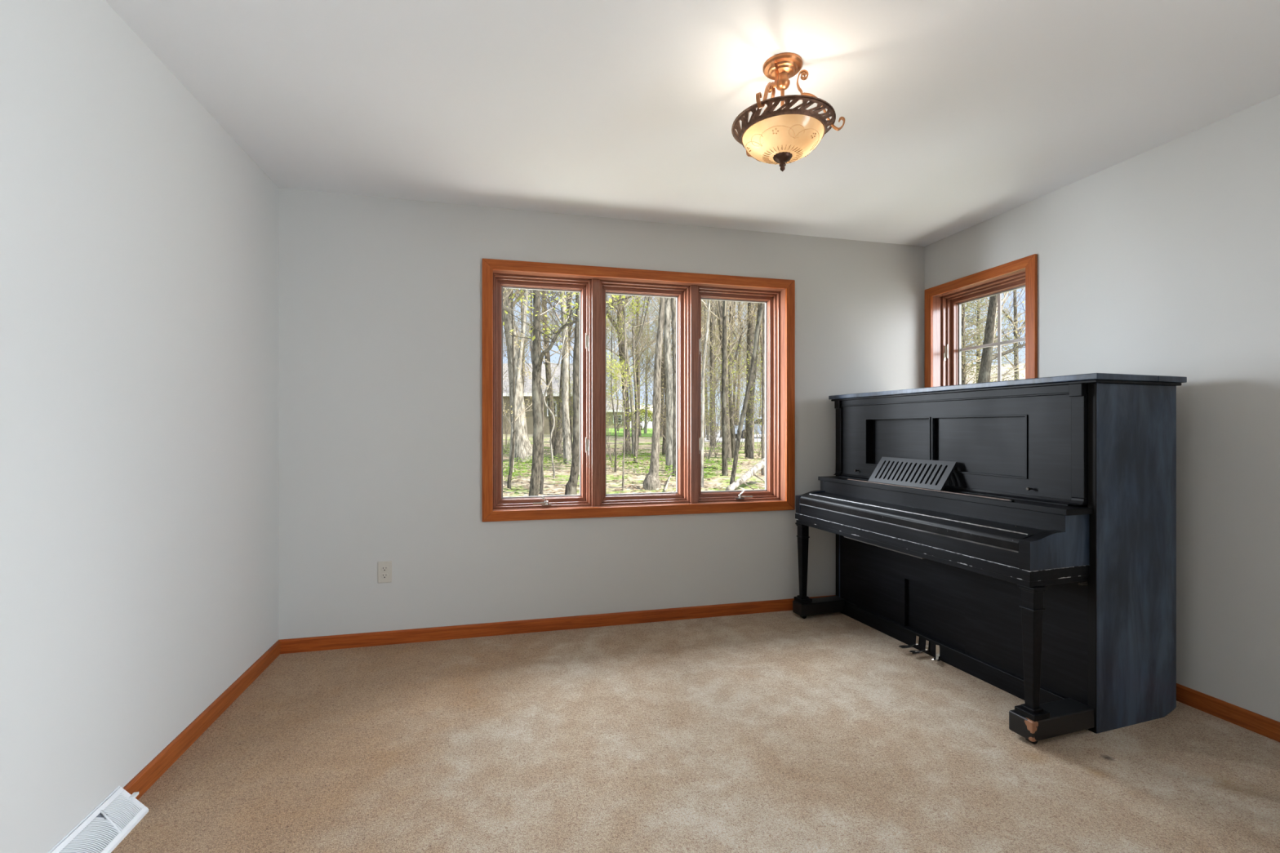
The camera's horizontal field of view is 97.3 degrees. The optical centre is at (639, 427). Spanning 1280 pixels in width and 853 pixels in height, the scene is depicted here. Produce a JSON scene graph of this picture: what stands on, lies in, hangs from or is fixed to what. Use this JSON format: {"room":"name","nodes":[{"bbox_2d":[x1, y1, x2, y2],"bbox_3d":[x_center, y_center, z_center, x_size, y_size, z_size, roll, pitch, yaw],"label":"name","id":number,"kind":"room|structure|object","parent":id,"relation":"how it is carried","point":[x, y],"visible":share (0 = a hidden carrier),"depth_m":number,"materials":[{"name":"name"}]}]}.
{"room":"music room","nodes":[
{"label":"music room","id":0,"kind":"room"},
{"bbox_2d":[0,0,278,852],"bbox_3d":[-1.281,-0.039,0.053,0.200,2.440,5.917,0,0,-14],"label":"wall","id":1,"kind":"structure","parent":0,"point":[139,238],"depth_m":1.71,"materials":[{"name":"grey paint"}]},
{"bbox_2d":[122,640,279,799],"bbox_3d":[-1.177,1.145,0.073,0.012,0.072,5.905,0,0,-14],"label":"baseboard","id":2,"kind":"structure","parent":1,"relation":"attached to","point":[163,761],"depth_m":2.13,"materials":[{"name":"brown wood"}]},
{"bbox_2d":[278,187,924,639],"bbox_3d":[0.016,-0.039,3.524,4.383,2.440,0.200,0,0,-14],"label":"wall","id":3,"kind":"structure","parent":0,"point":[380,299],"depth_m":3.17,"materials":[{"name":"grey paint"}]},
{"bbox_2d":[377,560,391,582],"bbox_3d":[-1.391,0.786,3.069,0.072,0.116,0.009,0,0,-14],"label":"wall outlet","id":4,"kind":"object","parent":3,"relation":"attached to","point":[384,568],"visible":1,"depth_m":3.07,"materials":[{"name":"beige plastic"}]},
{"bbox_2d":[278,595,835,653],"bbox_3d":[0.042,1.145,3.421,3.983,0.072,0.012,0,0,-14],"label":"baseboard","id":5,"kind":"structure","parent":3,"relation":"attached to","point":[486,629],"depth_m":3.24,"materials":[{"name":"brown wood"}]},
{"bbox_2d":[482,257,795,521],"bbox_3d":[0.032,-0.214,3.510,1.952,1.490,0.204,0,0,-14],"label":"window","id":6,"kind":"structure","parent":3,"relation":"in","point":[593,283],"depth_m":3.49,"materials":[{"name":"brown wood"}]},
{"bbox_2d":[105,0,1279,246],"bbox_3d":[0.749,-1.289,0.554,4.383,0.060,6.317,0,0,-14],"label":"ceiling","id":7,"kind":"structure","parent":0,"point":[959,115],"depth_m":2.09,"materials":[{"name":"white paint"}]},
{"bbox_2d":[731,52,844,171],"bbox_3d":[0.477,-1.074,1.946,0.367,0.369,0.384,0,0,41],"label":"ceiling light","id":8,"kind":"object","parent":7,"relation":"attached to","point":[785,135],"visible":1,"depth_m":1.89,"materials":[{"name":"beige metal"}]},
{"bbox_2d":[111,610,1279,852],"bbox_3d":[0.749,1.206,0.554,3.983,0.050,5.917,0,0,-14],"label":"floor","id":9,"kind":"structure","parent":0,"point":[784,731],"depth_m":2.02,"materials":[{"name":"beige carpet"}]},
{"bbox_2d":[47,786,148,852],"bbox_3d":[-1.498,1.136,1.512,0.079,0.091,0.461,0,0,-14],"label":"floor vent","id":10,"kind":"object","parent":9,"relation":"in","point":[101,831],"visible":1,"depth_m":1.60,"materials":[{"name":"white metal"}]},
{"bbox_2d":[792,373,1186,744],"bbox_3d":[1.595,0.486,2.942,0.823,1.391,1.616,0,0,-18],"label":"upright piano","id":11,"kind":"object","parent":9,"relation":"on","point":[1019,536],"visible":1,"depth_m":2.35,"materials":[{"name":"black wood"}]},
{"bbox_2d":[817,475,1093,515],"bbox_3d":[1.454,0.322,2.895,0.154,0.024,1.539,0,0,-18],"label":"shelf","id":12,"kind":"object","parent":11,"relation":"attached to","point":[1037,506],"depth_m":2.58,"materials":[{"name":"black paint"}]},
{"bbox_2d":[924,94,1279,722],"bbox_3d":[2.780,-0.039,1.056,0.200,2.440,5.917,0,0,-14],"label":"wall","id":13,"kind":"structure","parent":0,"point":[1163,260],"depth_m":2.37,"materials":[{"name":"grey paint"}]},
{"bbox_2d":[924,253,1037,387],"bbox_3d":[2.158,-0.211,3.503,0.203,1.484,0.828,0,0,-14],"label":"window","id":14,"kind":"structure","parent":13,"relation":"in","point":[944,302],"depth_m":3.69,"materials":[{"name":"brown wood"}]},
{"bbox_2d":[1176,683,1279,742],"bbox_3d":[2.379,1.145,2.238,0.012,0.072,3.405,0,0,-14],"label":"baseboard","id":15,"kind":"structure","parent":13,"relation":"attached to","point":[1268,727],"depth_m":2.26,"materials":[{"name":"brown wood"}]},
{"label":"outside","id":16,"kind":"structure","parent":0,"visible":0},
{"bbox_2d":[703,430,764,442],"bbox_3d":[9.563,0.535,51.076,8.416,0.852,40.096,0,0,6],"label":"driveway","id":17,"kind":"structure","parent":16,"point":[718,433],"depth_m":35.56,"materials":[{"name":"concrete"}]},
{"bbox_2d":[729,417,764,438],"bbox_3d":[7.837,-0.006,37.001,4.291,1.400,1.800,0,0,-14],"label":"parked car","id":18,"kind":"object","parent":17,"relation":"on","point":[743,428],"visible":0.03,"depth_m":36.05,"materials":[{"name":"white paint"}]},
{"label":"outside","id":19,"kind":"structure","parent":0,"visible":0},
{"bbox_2d":[502,426,764,497],"bbox_3d":[12.111,0.588,76.120,150.000,1.935,166.000,0,0,-14],"label":"ground","id":20,"kind":"structure","parent":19,"point":[642,440],"depth_m":13.75,"materials":[{"name":"soil"}]},
{"bbox_2d":[502,288,513,303],"bbox_3d":[-3.928,-8.236,16.590,6.557,19.170,6.165,0,0,-11],"label":"tree","id":21,"kind":"object","parent":20,"relation":"on","point":[510,291],"visible":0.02,"depth_m":15.81,"materials":[{"name":"grey plant"}]},
{"bbox_2d":[502,295,530,373],"bbox_3d":[-7.212,-6.409,27.952,4.711,15.003,5.513,0,0,31],"label":"tree","id":22,"kind":"object","parent":20,"relation":"on","point":[517,295],"visible":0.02,"depth_m":27.65,"materials":[{"name":"grey plant"}]},
{"bbox_2d":[502,288,532,462],"bbox_3d":[-4.728,-9.018,17.720,4.874,20.773,4.272,0,0,33],"label":"tree","id":23,"kind":"object","parent":20,"relation":"on","point":[523,448],"visible":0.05,"depth_m":17.23,"materials":[{"name":"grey plant"}]},
{"bbox_2d":[502,447,532,480],"label":"plants","id":24,"kind":"object","parent":20,"relation":"on","point":[528,460],"depth_m":13.74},
{"bbox_2d":[508,288,528,472],"bbox_3d":[-2.853,-7.336,13.444,4.142,17.356,4.636,0,0,-14],"label":"tree","id":25,"kind":"object","parent":20,"relation":"on","point":[525,307],"visible":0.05,"depth_m":13.46,"materials":[{"name":"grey plant"}]},
{"bbox_2d":[502,345,545,453],"bbox_3d":[-5.022,-1.252,21.001,2.574,4.371,3.694,0,0,34],"label":"bush","id":26,"kind":"object","parent":20,"relation":"on","point":[505,420],"visible":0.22,"depth_m":20.92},
{"bbox_2d":[502,289,550,365],"bbox_3d":[-6.916,-6.982,28.984,5.724,16.159,5.835,0,0,19],"label":"tree","id":27,"kind":"object","parent":20,"relation":"on","point":[524,346],"visible":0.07,"depth_m":28.99,"materials":[{"name":"yellow plant"}]},
{"bbox_2d":[502,298,553,489],"bbox_3d":[-2.229,-0.510,10.800,1.207,3.820,0.705,0,0,-14],"label":"sapling","id":28,"kind":"object","parent":20,"relation":"on","point":[509,477],"visible":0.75,"depth_m":10.52,"materials":[{"name":"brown plant"}]},
{"bbox_2d":[502,291,559,390],"bbox_3d":[-7.020,-9.415,31.741,7.253,21.057,6.781,0,0,-24],"label":"tree","id":29,"kind":"object","parent":20,"relation":"on","point":[522,375],"visible":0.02,"depth_m":32.04,"materials":[{"name":"grey plant"}]},
{"bbox_2d":[502,363,573,434],"bbox_3d":[-10.048,-2.378,49.480,12.500,6.580,8.040,0,0,0],"label":"house","id":30,"kind":"structure","parent":20,"relation":"on","point":[555,386],"depth_m":46.00,"materials":[{"name":"beige"}]},
{"bbox_2d":[502,289,574,448],"bbox_3d":[-4.822,-8.667,24.306,7.325,19.836,5.873,0,0,44],"label":"tree","id":31,"kind":"object","parent":20,"relation":"on","point":[548,355],"visible":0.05,"depth_m":24.30,"materials":[{"name":"grey plant"}]},
{"bbox_2d":[502,288,575,493],"bbox_3d":[-2.054,-4.980,9.784,3.843,12.782,4.459,0,0,-14],"label":"tree","id":32,"kind":"object","parent":20,"relation":"on","point":[541,482],"visible":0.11,"depth_m":9.83,"materials":[{"name":"grey plant"}]},
{"bbox_2d":[516,292,572,458],"bbox_3d":[-2.242,-8.094,18.901,4.010,18.767,5.017,0,0,-45],"label":"tree","id":33,"kind":"object","parent":20,"relation":"on","point":[557,442],"visible":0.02,"depth_m":18.77,"materials":[{"name":"grey plant"}]},
{"bbox_2d":[516,292,573,478],"bbox_3d":[-2.073,-1.311,12.589,1.433,5.358,1.020,0,0,-14],"label":"sapling","id":34,"kind":"object","parent":20,"relation":"on","point":[559,361],"visible":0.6,"depth_m":12.49,"materials":[{"name":"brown plant"}]},
{"bbox_2d":[523,356,573,439],"bbox_3d":[-2.563,-0.889,18.768,1.868,3.786,2.625,0,0,23],"label":"bush","id":35,"kind":"object","parent":20,"relation":"on","point":[569,357],"visible":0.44,"depth_m":18.75,"materials":[{"name":"yellow plant"}]},
{"bbox_2d":[543,444,571,470],"label":"plants","id":36,"kind":"object","parent":20,"relation":"on","point":[545,457],"depth_m":16.12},
{"bbox_2d":[507,288,608,464],"bbox_3d":[-2.778,-7.555,16.928,6.953,17.796,5.263,0,0,30],"label":"tree","id":37,"kind":"object","parent":20,"relation":"on","point":[565,397],"visible":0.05,"depth_m":16.21,"materials":[{"name":"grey plant"}]},
{"bbox_2d":[527,290,610,451],"bbox_3d":[-3.006,-8.684,22.564,7.176,19.870,6.133,0,-1,27],"label":"tree","id":38,"kind":"object","parent":20,"relation":"on","point":[546,309],"visible":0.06,"depth_m":22.19,"materials":[{"name":"grey plant"}]},
{"bbox_2d":[502,288,637,496],"bbox_3d":[-1.544,-5.707,8.764,3.962,14.270,3.884,0,0,-14],"label":"tree","id":39,"kind":"object","parent":20,"relation":"on","point":[537,356],"visible":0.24,"depth_m":8.54,"materials":[{"name":"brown plant"}]},
{"bbox_2d":[564,292,579,495],"bbox_3d":[-1.569,-5.697,9.148,4.016,14.219,4.316,0,0,16],"label":"tree","id":40,"kind":"object","parent":20,"relation":"on","point":[571,488],"visible":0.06,"depth_m":9.45,"materials":[{"name":"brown plant"}]},
{"bbox_2d":[543,376,610,428],"bbox_3d":[-2.233,-1.053,22.041,2.750,3.946,2.462,0,0,17],"label":"bush","id":41,"kind":"object","parent":20,"relation":"on","point":[610,376],"visible":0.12,"depth_m":21.89,"materials":[{"name":"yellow plant"}]},
{"bbox_2d":[540,294,615,364],"bbox_3d":[-2.789,-7.532,26.938,6.162,17.374,5.385,0,0,26],"label":"tree","id":42,"kind":"object","parent":20,"relation":"on","point":[554,295],"visible":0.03,"depth_m":26.71,"materials":[{"name":"grey plant"}]},
{"bbox_2d":[571,378,644,444],"bbox_3d":[-1.406,-1.014,24.305,2.835,3.833,2.502,0,0,-33],"label":"bush","id":43,"kind":"object","parent":20,"relation":"on","point":[609,413],"visible":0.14,"depth_m":24.54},
{"bbox_2d":[569,334,650,464],"bbox_3d":[-0.812,-0.841,16.088,2.358,3.780,2.635,0,0,-24],"label":"bush","id":44,"kind":"object","parent":20,"relation":"on","point":[609,450],"visible":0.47,"depth_m":15.91,"materials":[{"name":"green plant"}]},
{"bbox_2d":[572,296,656,449],"bbox_3d":[-0.513,-7.445,23.421,5.570,17.301,6.012,0,0,-22],"label":"tree","id":45,"kind":"object","parent":20,"relation":"on","point":[637,306],"visible":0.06,"depth_m":23.21,"materials":[{"name":"grey plant"}]},
{"bbox_2d":[573,293,664,456],"bbox_3d":[-0.936,-8.303,19.956,3.676,19.157,6.214,0,0,-31],"label":"tree","id":46,"kind":"object","parent":20,"relation":"on","point":[628,443],"visible":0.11,"depth_m":19.98,"materials":[{"name":"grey plant"}]},
{"bbox_2d":[605,399,634,428],"bbox_3d":[-3.789,-1.575,72.480,6.000,4.180,6.040,0,0,0],"label":"house","id":47,"kind":"structure","parent":20,"relation":"on","point":[615,400],"depth_m":70.00,"materials":[{"name":"beige"}]},
{"bbox_2d":[605,296,643,431],"bbox_3d":[-2.578,-8.100,56.812,5.598,17.550,6.357,0,0,17],"label":"tree","id":48,"kind":"object","parent":20,"relation":"on","point":[607,296],"visible":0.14,"depth_m":56.85,"materials":[{"name":"grey plant"}]},
{"bbox_2d":[605,294,648,491],"bbox_3d":[-0.282,-1.296,10.014,1.423,5.352,1.372,0,0,-14],"label":"sapling","id":49,"kind":"object","parent":20,"relation":"on","point":[616,373],"visible":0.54,"depth_m":10.09,"materials":[{"name":"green plant"}]},
{"bbox_2d":[605,448,651,474],"label":"plants","id":50,"kind":"object","parent":20,"relation":"on","point":[606,455],"depth_m":15.57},
{"bbox_2d":[605,296,653,471],"bbox_3d":[-0.588,-1.008,13.766,1.703,4.691,2.121,0,0,-14],"label":"sapling","id":51,"kind":"object","parent":20,"relation":"on","point":[611,375],"visible":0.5,"depth_m":13.78,"materials":[{"name":"green plant"}]},
{"bbox_2d":[605,295,660,463],"bbox_3d":[-0.385,-5.894,16.680,3.911,14.374,5.235,0,0,-29],"label":"tree","id":52,"kind":"object","parent":20,"relation":"on","point":[637,340],"visible":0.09,"depth_m":16.37,"materials":[{"name":"grey plant"}]},
{"bbox_2d":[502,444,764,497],"bbox_3d":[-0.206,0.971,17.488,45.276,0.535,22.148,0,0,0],"label":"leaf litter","id":53,"kind":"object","parent":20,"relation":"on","point":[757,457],"visible":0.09,"depth_m":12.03,"materials":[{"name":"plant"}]},
{"bbox_2d":[614,295,654,435],"bbox_3d":[-0.182,-6.844,39.797,4.983,15.481,5.250,0,0,28],"label":"tree","id":54,"kind":"object","parent":20,"relation":"on","point":[640,433],"visible":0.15,"depth_m":40.09,"materials":[{"name":"grey plant"}]},
{"bbox_2d":[605,293,671,456],"bbox_3d":[-0.797,-5.318,19.494,4.735,13.142,4.734,0,0,22],"label":"tree","id":55,"kind":"object","parent":20,"relation":"on","point":[632,403],"visible":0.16,"depth_m":19.62,"materials":[{"name":"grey plant"}]},
{"bbox_2d":[605,293,672,400],"bbox_3d":[0.187,-7.348,36.925,6.211,16.687,4.765,0,0,12],"label":"tree","id":56,"kind":"object","parent":20,"relation":"on","point":[642,363],"visible":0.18,"depth_m":36.83,"materials":[{"name":"yellow plant"}]},
{"bbox_2d":[629,408,653,430],"bbox_3d":[0.216,-0.824,60.011,3.722,2.451,2.074,0,0,0],"label":"hedge","id":57,"kind":"object","parent":20,"relation":"on","point":[649,415],"visible":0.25,"depth_m":59.66,"materials":[{"name":"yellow plant"}]},
{"bbox_2d":[616,297,672,433],"bbox_3d":[1.275,-8.195,47.211,6.748,17.993,5.376,0,0,-23],"label":"tree","id":58,"kind":"object","parent":20,"relation":"on","point":[646,385],"visible":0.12,"depth_m":47.36,"materials":[{"name":"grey plant"}]},
{"bbox_2d":[625,297,672,436],"bbox_3d":[1.681,-9.484,41.225,7.341,20.941,6.509,0,0,-37],"label":"tree","id":59,"kind":"object","parent":20,"relation":"on","point":[662,363],"visible":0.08,"depth_m":41.07,"materials":[{"name":"grey plant"}]},
{"bbox_2d":[630,297,672,387],"bbox_3d":[1.388,-7.245,28.799,5.802,16.743,5.384,0,0,-16],"label":"tree","id":60,"kind":"object","parent":20,"relation":"on","point":[651,348],"visible":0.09,"depth_m":28.07,"materials":[{"name":"grey plant"}]},
{"bbox_2d":[630,404,673,426],"bbox_3d":[1.245,-1.848,94.480,9.000,3.980,6.040,0,0,0],"label":"house","id":61,"kind":"structure","parent":20,"relation":"on","point":[650,424],"depth_m":91.99,"materials":[{"name":"white"}]},
{"bbox_2d":[643,297,665,490],"bbox_3d":[0.416,-7.007,10.654,4.082,16.809,3.701,0,0,7],"label":"tree","id":62,"kind":"object","parent":20,"relation":"on","point":[651,482],"visible":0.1,"depth_m":10.28,"materials":[{"name":"grey plant"}]},
{"bbox_2d":[658,450,675,477],"label":"plants","id":63,"kind":"object","parent":20,"relation":"on","point":[665,465],"depth_m":13.86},
{"bbox_2d":[663,297,672,471],"bbox_3d":[0.438,-7.184,14.083,4.454,17.058,4.637,0,0,-34],"label":"tree","id":64,"kind":"object","parent":20,"relation":"on","point":[667,317],"visible":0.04,"depth_m":14.10,"materials":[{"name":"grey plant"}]},
{"bbox_2d":[663,471,672,492],"bbox_3d":[0.604,1.075,11.628,0.038,0.093,3.525,0,0,5],"label":"fallen branch","id":65,"kind":"object","parent":20,"relation":"on","point":[668,478],"visible":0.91,"depth_m":10.74,"materials":[{"name":"wood"}]},
{"bbox_2d":[634,295,702,324],"bbox_3d":[0.669,-7.437,17.461,5.965,17.547,5.644,0,0,43],"label":"tree","id":66,"kind":"object","parent":20,"relation":"on","point":[652,300],"visible":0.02,"depth_m":17.01,"materials":[{"name":"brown plant"}]},
{"bbox_2d":[631,297,707,454],"bbox_3d":[1.543,-8.496,20.343,5.130,19.566,6.867,0,0,-8],"label":"tree","id":67,"kind":"object","parent":20,"relation":"on","point":[664,446],"visible":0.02,"depth_m":20.49,"materials":[{"name":"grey plant"}]},
{"bbox_2d":[629,347,712,441],"bbox_3d":[0.858,-1.074,19.173,2.744,4.204,3.110,0,0,-27],"label":"bush","id":68,"kind":"object","parent":20,"relation":"on","point":[661,396],"visible":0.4,"depth_m":19.04,"materials":[{"name":"plant"}]},
{"bbox_2d":[671,297,675,476],"bbox_3d":[0.665,-6.769,12.853,4.419,16.284,3.990,0,0,1],"label":"tree","id":69,"kind":"object","parent":20,"relation":"on","point":[673,300],"visible":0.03,"depth_m":12.85,"materials":[{"name":"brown plant"}]},
{"bbox_2d":[653,297,721,377],"bbox_3d":[3.519,-7.984,35.362,6.522,18.071,5.070,0,0,44],"label":"tree","id":70,"kind":"object","parent":20,"relation":"on","point":[655,297],"visible":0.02,"depth_m":35.26,"materials":[{"name":"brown plant"}]},
{"bbox_2d":[651,299,729,379],"bbox_3d":[3.853,-8.223,39.858,6.579,18.424,5.720,0,0,12],"label":"tree","id":71,"kind":"object","parent":20,"relation":"on","point":[706,300],"visible":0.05,"depth_m":39.64,"materials":[{"name":"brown plant"}]},
{"bbox_2d":[640,299,755,462],"bbox_3d":[1.884,-6.450,16.867,5.735,15.489,4.438,0,0,-32],"label":"tree","id":72,"kind":"object","parent":20,"relation":"on","point":[719,304],"visible":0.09,"depth_m":16.98,"materials":[{"name":"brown plant"}]},
{"bbox_2d":[671,306,738,438],"bbox_3d":[3.969,-7.961,36.318,6.517,17.999,5.646,0,0,5],"label":"tree","id":73,"kind":"object","parent":20,"relation":"on","point":[705,309],"visible":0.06,"depth_m":36.48,"materials":[{"name":"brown plant"}]},
{"bbox_2d":[701,300,715,487],"bbox_3d":[1.504,-5.788,10.633,3.984,14.370,3.884,0,0,-14],"label":"tree","id":74,"kind":"object","parent":20,"relation":"on","point":[708,301],"visible":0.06,"depth_m":10.75,"materials":[{"name":"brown plant"}]},
{"bbox_2d":[701,299,717,434],"bbox_3d":[4.247,-8.412,43.753,6.902,18.638,5.317,0,0,-15],"label":"tree","id":75,"kind":"object","parent":20,"relation":"on","point":[708,300],"visible":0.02,"depth_m":43.65,"materials":[{"name":"grey plant"}]},
{"bbox_2d":[671,299,754,439],"bbox_3d":[5.176,-8.066,32.744,6.977,18.317,5.716,0,0,-26],"label":"tree","id":76,"kind":"object","parent":20,"relation":"on","point":[714,326],"visible":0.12,"depth_m":32.98,"materials":[{"name":"yellow plant"}]},
{"bbox_2d":[703,441,722,476],"label":"plants","id":77,"kind":"object","parent":20,"relation":"on","point":[713,464],"depth_m":14.68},
{"bbox_2d":[701,306,736,396],"bbox_3d":[5.355,-6.208,41.326,5.142,14.259,4.441,0,0,-27],"label":"tree","id":78,"kind":"object","parent":20,"relation":"on","point":[707,307],"visible":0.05,"depth_m":40.91,"materials":[{"name":"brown plant"}]},
{"bbox_2d":[701,309,742,391],"bbox_3d":[5.615,-6.492,43.053,5.053,14.750,5.561,0,0,40],"label":"tree","id":79,"kind":"object","parent":20,"relation":"on","point":[714,309],"visible":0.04,"depth_m":42.48,"materials":[{"name":"grey plant"}]},
{"bbox_2d":[701,300,746,436],"bbox_3d":[5.904,-7.975,38.267,6.815,17.883,5.366,0,0,40],"label":"tree","id":80,"kind":"object","parent":20,"relation":"on","point":[705,300],"visible":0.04,"depth_m":38.97,"materials":[{"name":"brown plant"}]},
{"bbox_2d":[721,300,728,475],"bbox_3d":[1.725,-7.146,13.289,4.359,17.031,3.823,0,0,14],"label":"tree","id":81,"kind":"object","parent":20,"relation":"on","point":[724,454],"visible":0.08,"depth_m":13.13,"materials":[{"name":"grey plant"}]},
{"bbox_2d":[702,301,760,438],"bbox_3d":[6.698,-8.558,36.559,5.790,19.196,6.733,0,0,-10],"label":"tree","id":82,"kind":"object","parent":20,"relation":"on","point":[739,305],"visible":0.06,"depth_m":36.46,"materials":[{"name":"grey plant"}]},
{"bbox_2d":[701,351,761,431],"bbox_3d":[4.205,-1.627,27.025,4.252,5.031,2.962,0,0,-9],"label":"bush","id":83,"kind":"object","parent":20,"relation":"on","point":[743,351],"visible":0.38,"depth_m":26.73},
{"bbox_2d":[701,337,761,462],"bbox_3d":[2.483,-1.036,17.064,2.051,4.158,2.883,0,0,-20],"label":"bush","id":84,"kind":"object","parent":20,"relation":"on","point":[711,388],"visible":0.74,"depth_m":17.07,"materials":[{"name":"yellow plant"}]},
{"bbox_2d":[701,300,762,453],"bbox_3d":[4.002,-9.177,21.946,7.563,21.033,7.574,0,0,15],"label":"tree","id":85,"kind":"object","parent":20,"relation":"on","point":[749,331],"visible":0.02,"depth_m":21.77,"materials":[{"name":"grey plant"}]},
{"bbox_2d":[704,361,759,456],"bbox_3d":[2.706,-0.843,20.024,3.126,3.699,2.178,0,0,33],"label":"bush","id":86,"kind":"object","parent":20,"relation":"on","point":[716,451],"visible":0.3,"depth_m":19.92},
{"bbox_2d":[701,302,762,425],"bbox_3d":[6.976,-7.944,40.556,5.648,17.872,6.326,0,0,-18],"label":"tree","id":87,"kind":"object","parent":20,"relation":"on","point":[735,302],"visible":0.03,"depth_m":40.67,"materials":[{"name":"grey plant"}]},
{"bbox_2d":[702,299,762,457],"bbox_3d":[3.137,-7.695,18.645,4.545,17.917,4.322,0,0,-4],"label":"tree","id":88,"kind":"object","parent":20,"relation":"on","point":[733,441],"visible":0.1,"depth_m":18.70,"materials":[{"name":"grey plant"}]},
{"bbox_2d":[708,300,756,446],"bbox_3d":[3.594,-9.742,27.584,6.977,21.801,4.793,0,0,19],"label":"tree","id":89,"kind":"object","parent":20,"relation":"on","point":[712,354],"visible":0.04,"depth_m":27.25,"materials":[{"name":"grey plant"}]},
{"bbox_2d":[708,301,760,378],"bbox_3d":[7.796,-7.965,45.023,7.096,17.787,6.155,0,0,-7],"label":"tree","id":90,"kind":"object","parent":20,"relation":"on","point":[735,301],"visible":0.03,"depth_m":44.42,"materials":[{"name":"grey plant"}]},
{"bbox_2d":[726,312,746,415],"bbox_3d":[10.145,-7.026,62.035,5.572,15.216,4.494,0,0,-24],"label":"tree","id":91,"kind":"object","parent":20,"relation":"on","point":[727,313],"visible":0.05,"depth_m":61.52,"materials":[{"name":"grey plant"}]},
{"bbox_2d":[715,300,762,458],"bbox_3d":[4.192,-8.443,19.403,4.220,19.450,5.432,0,0,17],"label":"tree","id":92,"kind":"object","parent":20,"relation":"on","point":[748,442],"visible":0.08,"depth_m":18.69,"materials":[{"name":"grey plant"}]},
{"bbox_2d":[717,379,761,449],"bbox_3d":[4.473,-0.684,23.807,2.136,3.272,2.420,0,0,-12],"label":"bush","id":93,"kind":"object","parent":20,"relation":"on","point":[732,380],"visible":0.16,"depth_m":24.08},
{"bbox_2d":[726,306,762,381],"bbox_3d":[6.762,-6.199,30.051,4.578,14.585,5.230,0,0,-41],"label":"tree","id":94,"kind":"object","parent":20,"relation":"on","point":[741,306],"visible":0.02,"depth_m":30.20,"materials":[{"name":"grey plant"}]},
{"bbox_2d":[727,302,762,370],"bbox_3d":[8.566,-8.470,39.092,7.020,19.016,6.993,0,0,25],"label":"tree","id":95,"kind":"object","parent":20,"relation":"on","point":[735,303],"visible":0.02,"depth_m":39.49,"materials":[{"name":"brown plant"}]},
{"bbox_2d":[725,457,764,490],"bbox_3d":[2.406,0.695,10.896,2.128,0.974,0.285,0,0,-44],"label":"fallen log","id":96,"kind":"object","parent":20,"relation":"on","point":[758,466],"visible":0.61,"depth_m":10.56,"materials":[{"name":"wood"}]},
{"bbox_2d":[726,315,764,439],"bbox_3d":[3.656,-1.376,15.986,3.432,4.923,3.071,0,0,-16],"label":"bush","id":97,"kind":"object","parent":20,"relation":"on","point":[752,406],"visible":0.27,"depth_m":15.61,"materials":[{"name":"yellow plant"}]},
{"bbox_2d":[729,302,764,484],"bbox_3d":[3.044,-5.042,11.297,4.670,12.897,3.251,0,0,27],"label":"tree","id":98,"kind":"object","parent":20,"relation":"on","point":[762,304],"visible":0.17,"depth_m":10.47,"materials":[{"name":"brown plant"}]},
{"bbox_2d":[732,302,762,444],"bbox_3d":[5.636,-7.703,26.648,5.887,17.720,4.861,0,0,-39],"label":"tree","id":99,"kind":"object","parent":20,"relation":"on","point":[761,340],"visible":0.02,"depth_m":26.54,"materials":[{"name":"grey plant"}]},
{"bbox_2d":[733,374,764,456],"bbox_3d":[4.196,-0.786,19.922,2.246,3.600,2.510,0,0,17],"label":"bush","id":100,"kind":"object","parent":20,"relation":"on","point":[757,434],"visible":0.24,"depth_m":20.04,"materials":[{"name":"yellow plant"}]},
{"bbox_2d":[760,302,764,475],"bbox_3d":[2.948,-6.532,12.831,3.692,15.811,3.903,0,0,40],"label":"tree","id":101,"kind":"object","parent":20,"relation":"on","point":[762,470],"visible":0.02,"depth_m":13.19,"materials":[{"name":"grey plant"}]},
{"bbox_2d":[964,300,1006,383],"bbox_3d":[9.350,-2.233,17.019,3.604,6.955,3.602,0,0,21],"label":"bare tree","id":102,"kind":"object","parent":20,"relation":"on","point":[971,329],"visible":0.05,"depth_m":16.88,"materials":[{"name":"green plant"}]},
{"bbox_2d":[961,298,1024,384],"bbox_3d":[7.828,-1.395,13.508,3.486,5.434,3.421,0,0,25],"label":"bare tree","id":103,"kind":"object","parent":20,"relation":"on","point":[964,373],"visible":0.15,"depth_m":13.26,"materials":[{"name":"grey plant"}]},
{"bbox_2d":[963,289,1025,382],"bbox_3d":[8.131,-5.550,11.801,3.611,13.941,4.440,0,0,-9],"label":"tree","id":104,"kind":"object","parent":20,"relation":"on","point":[987,357],"visible":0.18,"depth_m":11.95,"materials":[{"name":"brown plant"}]},
{"bbox_2d":[964,290,1024,383],"bbox_3d":[10.881,-2.001,17.954,3.522,6.568,3.535,0,0,43],"label":"bare tree","id":105,"kind":"object","parent":20,"relation":"on","point":[980,302],"visible":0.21,"depth_m":17.88,"materials":[{"name":"grey plant"}]},
{"bbox_2d":[965,288,1025,379],"bbox_3d":[13.657,-6.279,21.337,5.718,15.273,4.156,0,0,36],"label":"tree","id":106,"kind":"object","parent":20,"relation":"on","point":[1014,301],"visible":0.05,"depth_m":20.97,"materials":[{"name":"grey plant"}]},
{"bbox_2d":[965,363,1025,383],"bbox_3d":[18.589,-0.905,27.967,10.000,4.580,8.040,0,0,32],"label":"house","id":107,"kind":"structure","parent":20,"relation":"on","point":[1021,371],"depth_m":27.19,"materials":[{"name":"beige"}]},
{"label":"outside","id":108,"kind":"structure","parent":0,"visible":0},
{"bbox_2d":[605,427,652,437],"bbox_3d":[-0.882,0.350,58.664,9.083,0.906,39.395,0,0,-5],"label":"lawn","id":109,"kind":"structure","parent":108,"point":[649,433],"depth_m":48.12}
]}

